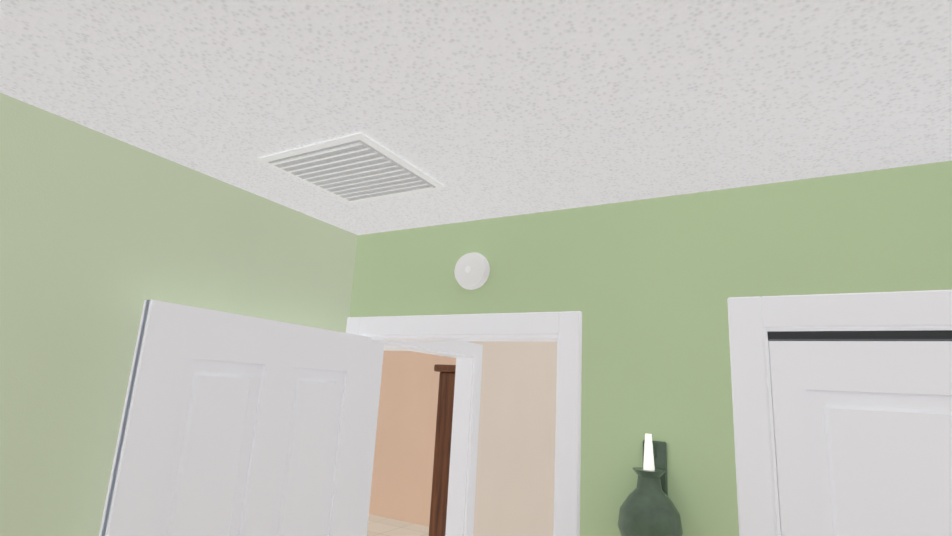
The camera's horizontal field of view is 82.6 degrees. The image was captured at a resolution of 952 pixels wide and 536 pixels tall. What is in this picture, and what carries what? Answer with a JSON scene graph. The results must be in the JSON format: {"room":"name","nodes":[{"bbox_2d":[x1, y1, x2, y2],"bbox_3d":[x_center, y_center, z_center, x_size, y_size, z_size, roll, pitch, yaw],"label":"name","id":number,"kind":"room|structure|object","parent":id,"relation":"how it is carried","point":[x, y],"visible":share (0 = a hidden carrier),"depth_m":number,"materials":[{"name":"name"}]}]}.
{"room":"bedroom","nodes":[
{"label":"bedroom","id":0,"kind":"room"},
{"bbox_2d":[0,93,556,535],"bbox_3d":[-0.395,1.141,2.167,0.100,2.440,9.950,-4,-15,30],"label":"wall","id":1,"kind":"structure","parent":0,"point":[103,237],"depth_m":1.34,"materials":[{"name":"green paint"}]},
{"bbox_2d":[364,341,482,535],"bbox_3d":[-0.288,1.347,2.312,0.116,2.115,0.880,-4,-15,30],"label":"trim","id":2,"kind":"structure","parent":1,"relation":"attached to","point":[463,462],"depth_m":2.71,"materials":[{"name":"white paint"}]},
{"bbox_2d":[367,514,428,535],"bbox_3d":[-1.412,3.020,5.027,7.100,0.050,5.330,-4,-15,30],"label":"floor","id":3,"kind":"structure","parent":0,"point":[380,526],"depth_m":7.42,"materials":[{"name":"tile"}]},
{"bbox_2d":[429,364,455,535],"bbox_3d":[0.059,1.752,3.852,0.597,2.048,0.660,-4,-15,30],"label":"tall cabinet","id":4,"kind":"object","parent":3,"relation":"on","point":[439,494],"depth_m":3.79,"materials":[{"name":"brown wood"}]},
{"bbox_2d":[369,351,455,525],"bbox_3d":[-0.040,2.410,7.609,7.200,2.440,0.100,-4,-15,30],"label":"wall","id":5,"kind":"structure","parent":0,"point":[401,485],"depth_m":8.09,"materials":[{"name":"paint"}]},
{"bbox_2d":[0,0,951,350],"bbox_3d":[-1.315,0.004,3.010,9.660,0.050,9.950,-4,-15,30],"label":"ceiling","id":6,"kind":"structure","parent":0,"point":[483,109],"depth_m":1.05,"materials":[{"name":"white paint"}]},
{"bbox_2d":[258,133,444,202],"bbox_3d":[-0.333,-0.257,1.491,0.360,0.013,0.360,-4,-15,30],"label":"ceiling vent","id":7,"kind":"object","parent":6,"relation":"in","point":[358,167],"visible":0.98,"depth_m":1.45,"materials":[{"name":"white metal"}]},
{"bbox_2d":[349,161,951,535],"bbox_3d":[1.030,0.955,1.010,3.540,2.440,0.100,-4,-15,30],"label":"wall","id":8,"kind":"structure","parent":0,"point":[647,288],"depth_m":1.45,"materials":[{"name":"green paint"}]},
{"bbox_2d":[99,300,371,535],"bbox_3d":[-0.646,1.154,1.421,0.149,2.030,0.807,-4,-15,30],"label":"door leaf","id":9,"kind":"structure","parent":8,"relation":"in","point":[231,424],"depth_m":1.48,"materials":[{"name":"white paint"}]},
{"bbox_2d":[346,311,581,535],"bbox_3d":[-0.114,1.198,1.622,0.910,2.115,0.136,-4,-15,30],"label":"door frame","id":10,"kind":"structure","parent":8,"relation":"attached to","point":[563,329],"depth_m":1.66,"materials":[{"name":"white paint"}]},
{"bbox_2d":[454,252,489,289],"bbox_3d":[-0.017,0.008,1.796,0.128,0.128,0.036,-4,-15,30],"label":"smoke detector","id":11,"kind":"object","parent":8,"relation":"attached to","point":[471,270],"visible":0.96,"depth_m":1.78,"materials":[{"name":"white plastic"}]},
{"bbox_2d":[618,434,682,535],"bbox_3d":[0.424,0.556,1.324,0.150,0.290,0.150,-4,-15,30],"label":"sconce","id":12,"kind":"object","parent":8,"relation":"attached to","point":[648,508],"visible":1,"depth_m":1.29,"materials":[{"name":"green ceramic"}]},
{"bbox_2d":[727,290,951,535],"bbox_3d":[1.472,1.064,0.709,1.980,2.140,0.118,-4,-15,30],"label":"trim","id":13,"kind":"structure","parent":8,"relation":"attached to","point":[757,324],"depth_m":1.28,"materials":[{"name":"white paint"}]},
{"bbox_2d":[769,341,951,535],"bbox_3d":[1.457,1.105,0.676,1.806,2.020,0.073,-4,-15,30],"label":"closet doors","id":14,"kind":"structure","parent":8,"relation":"in","point":[863,434],"depth_m":1.22,"materials":[{"name":"white paint"}]}
]}

